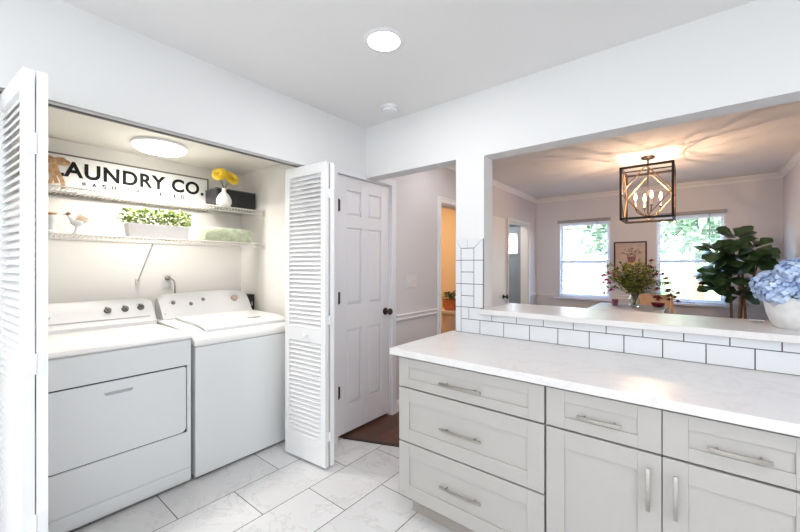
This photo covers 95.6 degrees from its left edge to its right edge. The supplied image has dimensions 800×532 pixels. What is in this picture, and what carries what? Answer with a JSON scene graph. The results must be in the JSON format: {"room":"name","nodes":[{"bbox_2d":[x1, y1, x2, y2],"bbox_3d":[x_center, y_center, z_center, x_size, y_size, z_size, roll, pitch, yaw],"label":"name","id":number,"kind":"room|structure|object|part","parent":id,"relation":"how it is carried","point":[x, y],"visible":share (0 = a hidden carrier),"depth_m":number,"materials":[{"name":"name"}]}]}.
{"room":"kitchen","nodes":[
{"label":"kitchen","id":0,"kind":"room"},
{"bbox_2d":[11,130,240,310],"bbox_3d":[-2.180,0.235,2.890,0.120,2.270,2.070,0,0,39],"label":"wall","id":1,"kind":"structure","parent":0,"point":[78,271],"depth_m":2.82,"materials":[{"name":"white paint"}]},
{"bbox_2d":[11,179,265,216],"bbox_3d":[-1.967,-0.469,2.708,0.439,0.057,1.844,0,0,39],"label":"wire shelf","id":2,"kind":"object","parent":1,"relation":"attached to","point":[223,210],"visible":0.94,"depth_m":2.74,"materials":[{"name":"grey metal"}]},
{"bbox_2d":[48,151,208,210],"bbox_3d":[-2.114,-0.635,2.842,0.021,0.286,1.178,0,0,39],"label":"sign","id":3,"kind":"object","parent":2,"relation":"on","point":[82,172],"visible":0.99,"depth_m":2.82,"materials":[{"name":"white wood"}]},
{"bbox_2d":[48,155,70,188],"bbox_3d":[-2.364,-0.635,2.475,0.042,0.221,0.172,0,0,39],"label":"ribbon bow","id":4,"kind":"object","parent":3,"relation":"attached to","point":[53,162],"visible":0.76,"depth_m":2.48,"materials":[{"name":"fabric"}]},
{"bbox_2d":[216,188,231,206],"bbox_3d":[-1.491,-0.570,3.076,0.120,0.155,0.120,0,0,39],"label":"bud vase","id":5,"kind":"object","parent":2,"relation":"on","point":[223,199],"visible":0.93,"depth_m":3.04,"materials":[{"name":"white ceramic"}]},
{"bbox_2d":[211,168,238,187],"bbox_3d":[-1.474,-0.677,3.076,0.166,0.310,0.231,0,0,39],"label":"flower bouquet","id":6,"kind":"object","parent":5,"relation":"in","point":[219,174],"visible":0.99,"depth_m":3.04,"materials":[{"name":"yellow plant"}]},
{"bbox_3d":[-1.504,-0.752,3.017,0.090,0.114,0.102,0,0,39],"label":"flower","id":7,"kind":"part","parent":6,"relation":"part of","materials":[{"name":"yellow plant"}]},
{"bbox_3d":[-1.417,-0.727,3.071,0.069,0.110,0.122,0,0,39],"label":"flower","id":8,"kind":"part","parent":6,"relation":"part of","materials":[{"name":"yellow plant"}]},
{"bbox_2d":[205,187,254,213],"bbox_3d":[-1.534,-0.578,3.297,0.225,0.170,0.361,0,0,39],"label":"storage box","id":9,"kind":"object","parent":2,"relation":"on","point":[240,199],"visible":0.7,"depth_m":3.22,"materials":[{"name":"black"}]},
{"bbox_3d":[-1.535,-0.659,3.297,0.223,0.007,0.361,0,0,39],"label":"lid","id":10,"kind":"part","parent":9,"relation":"part of","materials":[{"name":"grey"}]},
{"bbox_3d":[-1.448,-0.572,3.228,0.006,0.136,0.341,0,0,39],"label":"panel","id":11,"kind":"part","parent":9,"relation":"part of","materials":[{"name":"black"}]},
{"bbox_2d":[12,231,265,284],"bbox_3d":[-1.967,-0.023,2.708,0.439,0.362,1.844,0,0,39],"label":"wire shelf","id":12,"kind":"object","parent":1,"relation":"attached to","point":[123,239],"visible":0.91,"depth_m":2.71,"materials":[{"name":"grey metal"}]},
{"bbox_2d":[48,212,57,232],"bbox_3d":[-2.188,-0.265,2.273,0.072,0.131,0.071,0,0,39],"label":"candle stand","id":13,"kind":"object","parent":12,"relation":"on","point":[52,217],"visible":0.63,"depth_m":2.26,"materials":[{"name":"white ceramic"}]},
{"bbox_2d":[63,212,91,233],"bbox_3d":[-2.107,-0.270,2.374,0.056,0.142,0.144,0,0,39],"label":"bird figurine","id":14,"kind":"object","parent":12,"relation":"on","point":[79,220],"visible":0.99,"depth_m":2.36,"materials":[{"name":"white ceramic"}]},
{"bbox_2d":[117,207,192,239],"bbox_3d":[-1.812,-0.314,2.719,0.177,0.229,0.504,0,0,39],"label":"planter","id":15,"kind":"object","parent":12,"relation":"on","point":[135,229],"visible":1,"depth_m":2.69,"materials":[{"name":"white"}]},
{"bbox_2d":[199,227,252,242],"bbox_3d":[-1.487,-0.258,3.129,0.128,0.116,0.412,0,0,39],"label":"rolled towel","id":16,"kind":"object","parent":12,"relation":"on","point":[205,233],"visible":0.91,"depth_m":3.06,"materials":[{"name":"fabric"}]},
{"bbox_2d":[162,273,171,287],"bbox_3d":[-1.961,0.133,3.059,0.008,0.125,0.078,0,0,39],"label":"electrical outlet","id":17,"kind":"object","parent":1,"relation":"attached to","point":[165,283],"visible":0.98,"depth_m":3.05,"materials":[{"name":"white plastic"}]},
{"bbox_2d":[164,275,175,292],"bbox_3d":[-1.916,0.478,3.041,0.108,0.784,0.046,0,0,17],"label":"power cord","id":18,"kind":"object","parent":1,"relation":"attached to","point":[167,277],"visible":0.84,"depth_m":3.04,"materials":[{"name":"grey plastic"}]},
{"bbox_2d":[11,105,279,174],"bbox_3d":[-1.645,-0.915,2.446,1.269,0.070,1.850,0,0,39],"label":"ceiling","id":19,"kind":"structure","parent":0,"point":[62,124],"depth_m":2.59,"materials":[{"name":"white paint"}]},
{"bbox_2d":[131,136,187,156],"bbox_3d":[-1.753,-0.851,2.655,0.350,0.059,0.350,0,0,39],"label":"closet ceiling light","id":20,"kind":"object","parent":19,"relation":"attached to","point":[157,146],"visible":1,"depth_m":2.57,"materials":[{"name":"white"}]},
{"bbox_2d":[1,91,300,166],"bbox_3d":[-1.186,0.245,2.077,0.089,2.250,1.850,0,0,39],"label":"wall","id":21,"kind":"structure","parent":0,"point":[1,91],"depth_m":1.90,"materials":[{"name":"white paint"}]},
{"bbox_2d":[0,91,299,167],"bbox_3d":[-1.170,-0.707,2.051,0.016,0.020,1.650,0,0,39],"label":"track","id":22,"kind":"object","parent":21,"relation":"attached to","point":[49,105],"visible":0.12,"depth_m":1.91,"materials":[{"name":"grey"}]},
{"bbox_2d":[0,67,47,531],"bbox_3d":[-1.454,0.331,1.412,0.426,2.042,0.124,0,0,39],"label":"door","id":23,"kind":"structure","parent":22,"relation":"attached to","point":[23,270],"depth_m":1.30,"materials":[{"name":"white wood"}]},
{"bbox_3d":[-1.435,0.331,1.440,0.419,2.042,0.030,0,0,42],"label":"louvered panel","id":24,"kind":"part","parent":23,"relation":"part of","materials":[{"name":"white wood"}]},
{"bbox_2d":[285,161,333,468],"bbox_3d":[-0.630,0.331,2.563,0.418,2.042,0.162,0,0,39],"label":"door","id":25,"kind":"structure","parent":22,"relation":"attached to","point":[309,254],"depth_m":2.50,"materials":[{"name":"white wood"}]},
{"bbox_3d":[-0.596,0.331,2.592,0.030,2.042,0.395,0,0,-45],"label":"louvered panel","id":26,"kind":"part","parent":25,"relation":"part of","materials":[{"name":"white wood"}]},
{"bbox_2d":[69,412,452,531],"bbox_3d":[0.632,1.408,1.943,5.450,0.084,9.420,0,0,39],"label":"floor","id":27,"kind":"structure","parent":0,"point":[271,488],"depth_m":2.13,"materials":[{"name":"tile"}]},
{"bbox_2d":[48,298,191,531],"bbox_3d":[-1.840,0.810,2.263,0.836,1.120,0.716,0,0,39],"label":"dryer","id":28,"kind":"object","parent":27,"relation":"on","point":[119,379],"visible":0.68,"depth_m":2.02,"materials":[{"name":"white metal"}]},
{"bbox_3d":[-2.021,0.313,2.511,0.046,0.049,0.044,0,0,39],"label":"knob","id":29,"kind":"part","parent":28,"relation":"part of","materials":[{"name":"grey plastic"}]},
{"bbox_3d":[-1.531,0.832,2.007,0.010,0.403,0.639,0,0,39],"label":"door","id":30,"kind":"part","parent":28,"relation":"part of","materials":[{"name":"white metal"}]},
{"bbox_3d":[-1.817,0.446,2.238,0.742,0.032,0.706,0,0,39],"label":"panel","id":31,"kind":"part","parent":28,"relation":"part of","materials":[{"name":"white metal"}]},
{"bbox_3d":[-1.959,0.311,2.590,0.046,0.049,0.044,0,0,39],"label":"knob","id":32,"kind":"part","parent":28,"relation":"part of","materials":[{"name":"grey plastic"}]},
{"bbox_3d":[-1.901,0.308,2.665,0.046,0.049,0.044,0,0,39],"label":"knob","id":33,"kind":"part","parent":28,"relation":"part of","materials":[{"name":"grey"}]},
{"bbox_2d":[155,290,284,476],"bbox_3d":[-1.382,0.795,2.841,0.824,1.149,0.745,0,0,39],"label":"washing machine","id":34,"kind":"object","parent":27,"relation":"on","point":[238,350],"visible":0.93,"depth_m":2.57,"materials":[{"name":"white metal"}]},
{"bbox_3d":[-1.360,0.468,2.813,0.754,0.105,0.730,0,0,39],"label":"panel","id":35,"kind":"part","parent":34,"relation":"part of","materials":[{"name":"white metal"}]},
{"bbox_3d":[-1.305,0.426,2.824,0.526,0.059,0.615,0,0,39],"label":"lid","id":36,"kind":"part","parent":34,"relation":"part of","materials":[{"name":"white metal"}]},
{"bbox_2d":[343,436,398,446],"bbox_3d":[-0.060,1.365,2.756,0.807,0.009,0.024,0,0,17],"label":"threshold","id":37,"kind":"object","parent":27,"relation":"on","point":[344,437],"visible":0.64,"depth_m":2.80,"materials":[{"name":"brown metal"}]},
{"bbox_2d":[399,356,546,531],"bbox_3d":[0.492,0.931,1.991,0.781,0.877,0.670,0,0,39],"label":"base cabinet","id":38,"kind":"object","parent":27,"relation":"on","point":[473,444],"visible":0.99,"depth_m":1.72,"materials":[{"name":"grey paint"}]},
{"bbox_3d":[0.286,1.108,1.747,0.225,0.012,0.031,0,0,39],"label":"handle","id":39,"kind":"part","parent":38,"relation":"part of","materials":[{"name":"silver metal"}]},
{"bbox_3d":[0.286,0.821,1.747,0.225,0.012,0.031,0,0,39],"label":"handle","id":40,"kind":"part","parent":38,"relation":"part of","materials":[{"name":"silver metal"}]},
{"bbox_3d":[0.286,0.592,1.747,0.225,0.012,0.031,0,0,39],"label":"handle","id":41,"kind":"part","parent":38,"relation":"part of","materials":[{"name":"silver metal"}]},
{"bbox_3d":[0.303,1.107,1.758,0.774,0.293,0.019,0,0,39],"label":"drawer","id":42,"kind":"part","parent":38,"relation":"part of","materials":[{"name":"grey paint"}]},
{"bbox_3d":[0.303,0.809,1.758,0.774,0.286,0.019,0,0,39],"label":"drawer","id":43,"kind":"part","parent":38,"relation":"part of","materials":[{"name":"grey paint"}]},
{"bbox_3d":[0.303,0.581,1.758,0.774,0.154,0.019,0,0,39],"label":"drawer","id":44,"kind":"part","parent":38,"relation":"part of","materials":[{"name":"grey paint"}]},
{"bbox_2d":[390,331,799,436],"bbox_3d":[1.104,0.474,1.501,2.440,0.036,0.677,0,0,39],"label":"countertop","id":45,"kind":"structure","parent":38,"relation":"on","point":[770,401],"depth_m":1.49,"materials":[{"name":"stone"}]},
{"bbox_2d":[588,302,666,312],"bbox_3d":[2.422,0.919,3.904,0.680,0.894,1.220,0,0,39],"label":"dining table","id":46,"kind":"object","parent":27,"relation":"on","point":[608,306],"visible":0.1,"depth_m":4.03,"materials":[{"name":"grey wood"}]},
{"bbox_2d":[612,299,618,305],"bbox_3d":[2.513,0.437,4.241,0.072,0.070,0.072,0,0,39],"label":"glass","id":47,"kind":"object","parent":46,"relation":"on","point":[614,301],"visible":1,"depth_m":4.22,"materials":[{"name":"red glass"}]},
{"bbox_2d":[629,294,639,306],"bbox_3d":[2.640,0.397,4.088,0.110,0.150,0.110,0,0,39],"label":"glass vase","id":48,"kind":"object","parent":46,"relation":"on","point":[634,300],"visible":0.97,"depth_m":4.05,"materials":[{"name":"clear glass"}]},
{"bbox_2d":[600,257,692,303],"bbox_3d":[2.697,0.180,4.025,0.484,0.545,0.835,0,0,-35],"label":"bouquet","id":49,"kind":"object","parent":48,"relation":"in","point":[633,283],"visible":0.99,"depth_m":4.01,"materials":[{"name":"green plant"}]},
{"bbox_2d":[651,302,664,306],"bbox_3d":[2.925,0.450,4.115,0.136,0.045,0.136,0,0,39],"label":"bowl","id":50,"kind":"object","parent":46,"relation":"on","point":[655,304],"visible":1,"depth_m":4.08,"materials":[{"name":"red ceramic"}]},
{"bbox_2d":[639,294,673,313],"bbox_3d":[3.092,0.868,4.443,0.410,0.996,0.400,0,0,39],"label":"dining chair","id":51,"kind":"object","parent":27,"relation":"on","point":[645,299],"visible":0.09,"depth_m":4.58,"materials":[{"name":"brown wood"}]},
{"bbox_3d":[3.352,0.868,4.471,0.030,0.996,0.030,0,0,39],"label":"leg","id":52,"kind":"part","parent":51,"relation":"part of","materials":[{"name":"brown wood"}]},
{"bbox_2d":[547,386,799,531],"bbox_3d":[1.101,0.931,1.498,0.782,0.877,0.676,0,0,39],"label":"base cabinet","id":53,"kind":"object","parent":27,"relation":"on","point":[613,465],"visible":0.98,"depth_m":1.26,"materials":[{"name":"grey paint"}]},
{"bbox_3d":[0.751,0.592,1.373,0.150,0.012,0.031,0,0,39],"label":"handle","id":54,"kind":"part","parent":53,"relation":"part of","materials":[{"name":"silver metal"}]},
{"bbox_3d":[0.763,0.581,1.388,0.386,0.154,0.019,0,0,39],"label":"drawer","id":55,"kind":"part","parent":53,"relation":"part of","materials":[{"name":"grey paint"}]},
{"bbox_3d":[0.763,0.960,1.388,0.386,0.587,0.019,0,0,39],"label":"door","id":56,"kind":"part","parent":53,"relation":"part of","materials":[{"name":"grey paint"}]},
{"bbox_3d":[0.869,0.785,1.271,0.012,0.150,0.031,0,0,39],"label":"handle","id":57,"kind":"part","parent":53,"relation":"part of","materials":[{"name":"silver metal"}]},
{"bbox_3d":[0.929,0.785,1.222,0.012,0.150,0.031,0,0,39],"label":"handle","id":58,"kind":"part","parent":53,"relation":"part of","materials":[{"name":"silver metal"}]},
{"bbox_3d":[1.066,0.581,1.144,0.386,0.154,0.019,0,0,39],"label":"drawer","id":59,"kind":"part","parent":53,"relation":"part of","materials":[{"name":"grey paint"}]},
{"bbox_3d":[1.066,0.960,1.144,0.386,0.587,0.019,0,0,39],"label":"door","id":60,"kind":"part","parent":53,"relation":"part of","materials":[{"name":"grey paint"}]},
{"bbox_3d":[1.054,0.592,1.129,0.150,0.012,0.031,0,0,39],"label":"handle","id":61,"kind":"part","parent":53,"relation":"part of","materials":[{"name":"silver metal"}]},
{"bbox_2d":[692,225,780,318],"bbox_3d":[3.966,0.449,4.314,0.774,1.834,0.443,0,0,39],"label":"fiddle leaf fig","id":62,"kind":"object","parent":27,"relation":"on","point":[726,263],"visible":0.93,"depth_m":4.28,"materials":[{"name":"green plant"}]},
{"bbox_2d":[0,0,535,400],"bbox_3d":[-0.517,0.110,2.867,0.120,2.520,9.420,0,0,39],"label":"wall","id":63,"kind":"structure","parent":0,"point":[78,48],"depth_m":2.13,"materials":[{"name":"white paint"}]},
{"bbox_2d":[0,66,326,165],"bbox_3d":[-1.128,-0.747,2.018,0.013,0.083,1.830,0,0,39],"label":"trim","id":64,"kind":"structure","parent":63,"relation":"attached to","point":[57,92],"depth_m":1.86,"materials":[{"name":"white paint"}]},
{"bbox_2d":[334,167,395,444],"bbox_3d":[-0.325,0.295,3.095,0.138,2.150,0.755,0,0,39],"label":"door frame","id":65,"kind":"structure","parent":63,"relation":"attached to","point":[390,183],"depth_m":3.30,"materials":[{"name":"white wood"}]},
{"bbox_2d":[338,174,392,435],"bbox_3d":[-0.281,0.315,3.053,0.111,2.050,0.626,0,0,39],"label":"door","id":66,"kind":"structure","parent":63,"relation":"in","point":[364,311],"depth_m":3.04,"materials":[{"name":"white wood"}]},
{"bbox_3d":[-0.104,0.415,3.244,0.075,0.064,0.064,0,0,39],"label":"knob","id":67,"kind":"part","parent":66,"relation":"part of","materials":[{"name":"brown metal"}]},
{"bbox_2d":[396,400,398,412],"bbox_3d":[0.178,1.313,3.625,0.014,0.106,0.690,0,0,39],"label":"baseboard","id":68,"kind":"structure","parent":63,"relation":"attached to","point":[397,401],"depth_m":3.36,"materials":[{"name":"white wood"}]},
{"bbox_2d":[406,275,416,287],"bbox_3d":[0.114,0.158,3.540,0.020,0.125,0.170,0,0,39],"label":"light switch","id":69,"kind":"object","parent":63,"relation":"attached to","point":[411,280],"visible":1,"depth_m":3.54,"materials":[{"name":"white plastic"}]},
{"bbox_2d":[396,308,437,320],"bbox_3d":[0.181,0.495,3.622,0.022,0.060,0.690,0,0,39],"label":"chair rail","id":70,"kind":"object","parent":63,"relation":"attached to","point":[411,315],"visible":1,"depth_m":3.59,"materials":[{"name":"white wood"}]},
{"bbox_2d":[437,196,455,334],"bbox_3d":[0.687,0.315,4.347,0.146,2.110,1.044,0,0,39],"label":"door frame","id":71,"kind":"structure","parent":63,"relation":"attached to","point":[440,200],"depth_m":3.90,"materials":[{"name":"white wood"}]},
{"bbox_2d":[445,165,538,203],"bbox_3d":[1.122,-1.117,4.763,0.058,0.066,4.170,0,0,39],"label":"crown molding","id":72,"kind":"structure","parent":63,"relation":"attached to","point":[495,183],"depth_m":5.42,"materials":[{"name":"white wood"}]},
{"bbox_2d":[492,216,508,306],"bbox_3d":[1.324,0.345,4.925,0.110,2.010,0.605,0,0,39],"label":"door","id":73,"kind":"structure","parent":63,"relation":"in","point":[498,224],"depth_m":5.00,"materials":[{"name":"white wood"}]},
{"bbox_2d":[507,217,529,303],"bbox_3d":[1.839,0.333,5.778,0.146,2.075,0.920,0,0,39],"label":"door frame","id":74,"kind":"structure","parent":63,"relation":"attached to","point":[525,226],"depth_m":6.08,"materials":[{"name":"white wood"}]},
{"bbox_2d":[241,164,300,317],"bbox_3d":[-1.071,0.235,3.223,1.190,2.270,0.080,0,0,39],"label":"wall","id":75,"kind":"structure","parent":0,"point":[262,270],"depth_m":3.29,"materials":[{"name":"white paint"}]},
{"bbox_2d":[246,294,253,309],"bbox_3d":[-1.484,0.674,3.433,0.282,0.798,0.109,0,0,39],"label":"box","id":76,"kind":"object","parent":75,"relation":"attached to","point":[250,296],"visible":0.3,"depth_m":3.38,"materials":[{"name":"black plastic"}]},
{"bbox_2d":[60,0,799,198],"bbox_3d":[0.184,-1.200,2.303,6.600,0.100,9.420,0,0,39],"label":"ceiling","id":77,"kind":"structure","parent":0,"point":[314,53],"depth_m":2.00,"materials":[{"name":"white paint"}]},
{"bbox_2d":[363,27,404,52],"bbox_3d":[-0.083,-1.148,1.863,0.216,0.004,0.216,0,0,39],"label":"recessed light","id":78,"kind":"object","parent":77,"relation":"in","point":[381,39],"visible":1,"depth_m":1.85,"materials":[{"name":"white plastic"}]},
{"bbox_2d":[381,103,398,114],"bbox_3d":[-0.072,-1.131,2.642,0.132,0.038,0.132,0,0,39],"label":"smoke detector","id":79,"kind":"object","parent":77,"relation":"attached to","point":[387,108],"visible":1,"depth_m":2.60,"materials":[{"name":"white plastic"}]},
{"bbox_2d":[619,155,675,223],"bbox_3d":[2.639,-0.812,3.864,0.462,0.676,0.462,0,0,39],"label":"cage chandelier","id":80,"kind":"object","parent":77,"relation":"hanging from","point":[625,218],"visible":1,"depth_m":3.83,"materials":[{"name":"brown metal"}]},
{"bbox_3d":[2.639,-0.865,3.864,0.015,0.530,0.015,0,0,16],"label":"stem","id":81,"kind":"part","parent":80,"relation":"part of","materials":[{"name":"brown metal"}]},
{"bbox_2d":[441,207,455,333],"bbox_3d":[-0.174,0.110,5.177,2.240,2.520,2.250,0,0,39],"label":"wall","id":82,"kind":"structure","parent":0,"point":[448,216],"depth_m":5.74,"materials":[{"name":"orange paint"}]},
{"bbox_2d":[366,0,799,308],"bbox_3d":[1.365,0.110,1.809,4.140,2.520,0.130,0,0,39],"label":"wall","id":83,"kind":"structure","parent":0,"point":[746,57],"depth_m":1.96,"materials":[{"name":"white paint"}]},
{"bbox_2d":[456,239,799,375],"bbox_3d":[1.379,0.141,1.707,2.550,0.628,0.011,0,0,39],"label":"tile backsplash","id":84,"kind":"structure","parent":83,"relation":"attached to","point":[769,356],"depth_m":1.92,"materials":[{"name":"white tile"}]},
{"bbox_2d":[479,303,799,343],"bbox_3d":[1.588,0.303,1.813,2.358,0.032,0.505,0,0,39],"label":"ledge slab","id":85,"kind":"object","parent":83,"relation":"on","point":[689,324],"visible":1,"depth_m":1.91,"materials":[{"name":"stone"}]},
{"bbox_2d":[749,319,763,321],"bbox_3d":[1.797,0.282,1.827,0.060,0.010,0.059,0,0,39],"label":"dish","id":86,"kind":"object","parent":85,"relation":"on","point":[753,320],"visible":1,"depth_m":1.82,"materials":[{"name":"white ceramic"}]},
{"bbox_2d":[748,256,799,330],"bbox_3d":[1.834,0.123,1.632,0.360,0.329,0.393,0,0,-21],"label":"potted plant","id":87,"kind":"object","parent":85,"relation":"on","point":[779,292],"visible":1,"depth_m":1.62,"materials":[{"name":"plant"}]},
{"bbox_3d":[1.825,0.216,1.638,0.268,0.142,0.268,0,0,39],"label":"pot","id":88,"kind":"part","parent":87,"relation":"part of","materials":[{"name":"ceramic"}]},
{"bbox_2d":[536,172,782,320],"bbox_3d":[3.603,0.110,5.484,3.260,2.520,0.178,0,0,39],"label":"wall","id":89,"kind":"structure","parent":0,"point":[758,204],"depth_m":5.32,"materials":[{"name":"white paint"}]},
{"bbox_2d":[553,220,611,301],"bbox_3d":[3.014,-0.071,5.949,0.920,1.278,0.150,0,0,39],"label":"window","id":90,"kind":"structure","parent":89,"relation":"attached to","point":[561,230],"depth_m":5.98,"materials":[{"name":"white wood"}]},
{"bbox_3d":[2.989,0.554,5.918,0.920,0.027,0.070,0,0,39],"label":"sill","id":91,"kind":"part","parent":90,"relation":"part of","materials":[{"name":"white wood"}]},
{"bbox_3d":[3.045,-0.363,5.987,0.716,0.650,0.024,0,0,39],"label":"sash","id":92,"kind":"part","parent":90,"relation":"part of","materials":[{"name":"white"}]},
{"bbox_3d":[3.027,0.225,5.966,0.716,0.586,0.024,0,0,39],"label":"sash","id":93,"kind":"part","parent":90,"relation":"part of","materials":[{"name":"white glass"}]},
{"bbox_2d":[557,217,610,298],"bbox_3d":[2.973,-0.108,5.897,0.780,1.273,0.049,0,0,39],"label":"window blind","id":94,"kind":"object","parent":89,"relation":"attached to","point":[604,218],"visible":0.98,"depth_m":5.89,"materials":[{"name":"grey"}]},
{"bbox_3d":[2.981,0.520,5.907,0.736,0.016,0.022,0,0,39],"label":"rail","id":95,"kind":"part","parent":94,"relation":"part of","materials":[{"name":"white"}]},
{"bbox_2d":[614,241,646,279],"bbox_3d":[3.494,-0.062,5.514,0.427,0.585,0.024,0,0,39],"label":"framed picture","id":96,"kind":"object","parent":89,"relation":"attached to","point":[624,252],"visible":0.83,"depth_m":5.52,"materials":[{"name":"black"}]},
{"bbox_2d":[655,209,726,304],"bbox_3d":[4.026,-0.108,5.050,0.784,1.273,0.049,0,0,39],"label":"window blind","id":97,"kind":"object","parent":89,"relation":"attached to","point":[715,210],"visible":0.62,"depth_m":5.04,"materials":[{"name":"grey"}]},
{"bbox_3d":[4.034,0.520,5.060,0.740,0.016,0.022,0,0,39],"label":"rail","id":98,"kind":"part","parent":97,"relation":"part of","materials":[{"name":"white"}]},
{"bbox_2d":[656,212,733,307],"bbox_3d":[4.068,-0.071,5.102,0.924,1.278,0.150,0,0,39],"label":"window","id":99,"kind":"structure","parent":89,"relation":"attached to","point":[722,220],"depth_m":5.11,"materials":[{"name":"white"}]},
{"bbox_3d":[4.098,-0.363,5.140,0.720,0.650,0.024,0,0,39],"label":"sash","id":100,"kind":"part","parent":99,"relation":"part of","materials":[{"name":"white"}]},
{"bbox_3d":[4.081,0.225,5.118,0.720,0.586,0.024,0,0,39],"label":"sash","id":101,"kind":"part","parent":99,"relation":"part of","materials":[{"name":"white"}]},
{"bbox_3d":[4.043,0.554,5.071,0.924,0.027,0.070,0,0,39],"label":"sill","id":102,"kind":"part","parent":99,"relation":"part of","materials":[{"name":"white wood"}]},
{"bbox_2d":[783,162,799,260],"bbox_3d":[3.500,0.110,2.850,0.118,2.520,4.170,0,0,39],"label":"wall","id":103,"kind":"structure","parent":0,"point":[791,181],"depth_m":4.13,"materials":[{"name":"white paint"}]},
{"bbox_2d":[777,148,799,177],"bbox_3d":[3.432,-1.117,2.906,0.058,0.066,4.170,0,0,39],"label":"crown molding","id":104,"kind":"structure","parent":103,"relation":"attached to","point":[794,160],"depth_m":4.03,"materials":[{"name":"white wood"}]},
{"bbox_3d":[1.101,0.110,6.603,2.038,2.520,1.570,0,0,39],"label":"wall","id":105,"kind":"structure","parent":0,"visible":0},
{"bbox_2d":[509,225,520,303],"bbox_3d":[1.851,0.315,6.848,0.980,2.090,0.057,0,0,39],"label":"door","id":106,"kind":"structure","parent":105,"relation":"in","point":[514,258],"depth_m":6.61,"materials":[{"name":"grey wood"}]},
{"bbox_3d":[0.002,1.408,5.475,2.340,0.084,4.705,0,0,39],"label":"floor","id":107,"kind":"structure","parent":0,"visible":0},
{"bbox_2d":[441,309,455,332],"bbox_3d":[0.732,1.007,5.250,0.320,0.718,0.320,0,0,39],"label":"pedestal","id":108,"kind":"object","parent":107,"relation":"on","point":[449,316],"visible":0.3,"depth_m":5.14,"materials":[{"name":"beige"}]},
{"bbox_2d":[442,290,455,309],"bbox_3d":[0.741,0.508,5.246,0.318,0.280,0.292,0,0,39],"label":"potted plant","id":109,"kind":"object","parent":108,"relation":"on","point":[449,303],"visible":0.82,"depth_m":5.17,"materials":[{"name":"green plant"}]},
{"bbox_3d":[0.732,0.572,5.250,0.244,0.153,0.244,0,0,39],"label":"pot","id":110,"kind":"part","parent":109,"relation":"part of","materials":[{"name":"ceramic"}]},
{"label":"outside","id":111,"kind":"structure","parent":0,"visible":0},
{"bbox_2d":[661,279,720,299],"bbox_3d":[20.903,1.920,25.987,60.000,0.100,53.300,0,0,39],"label":"lawn","id":112,"kind":"structure","parent":111,"point":[683,286],"depth_m":26.62,"materials":[{"name":"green plant"}]},
{"bbox_2d":[509,226,606,294],"bbox_3d":[8.511,-1.480,29.088,17.800,6.700,9.200,0,0,39],"label":"house","id":113,"kind":"structure","parent":112,"relation":"on","point":[575,249],"depth_m":22.04,"materials":[{"name":"grey"}]},
{"bbox_3d":[10.058,-0.030,22.556,1.200,1.400,0.040,0,0,39],"label":"glass pane","id":114,"kind":"part","parent":113,"relation":"part of","materials":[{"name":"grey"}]},
{"bbox_3d":[11.617,-0.030,21.303,1.200,1.400,0.040,0,0,39],"label":"glass pane","id":115,"kind":"part","parent":113,"relation":"part of","materials":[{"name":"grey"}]},
{"bbox_2d":[661,221,714,299],"bbox_3d":[13.738,-2.492,16.630,4.405,8.736,4.671,0,0,21],"label":"tree","id":116,"kind":"object","parent":112,"relation":"on","point":[665,233],"visible":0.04,"depth_m":16.54,"materials":[{"name":"green plant"}]},
{"bbox_3d":[8.336,1.860,10.363,60.000,0.020,11.400,0,0,39],"label":"street","id":117,"kind":"object","parent":112,"relation":"on","visible":0},
{"bbox_2d":[572,224,668,274],"bbox_3d":[8.063,-1.643,13.399,3.551,7.041,3.735,0,0,39],"label":"tree","id":118,"kind":"object","parent":117,"relation":"on","point":[597,230],"visible":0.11,"depth_m":13.47,"materials":[{"name":"green plant"}]},
{"bbox_2d":[661,217,719,274],"bbox_3d":[8.355,-1.694,8.696,4.537,7.143,4.652,0,0,42],"label":"tree","id":119,"kind":"object","parent":117,"relation":"on","point":[675,227],"visible":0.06,"depth_m":9.20,"materials":[{"name":"green plant"}]}
]}

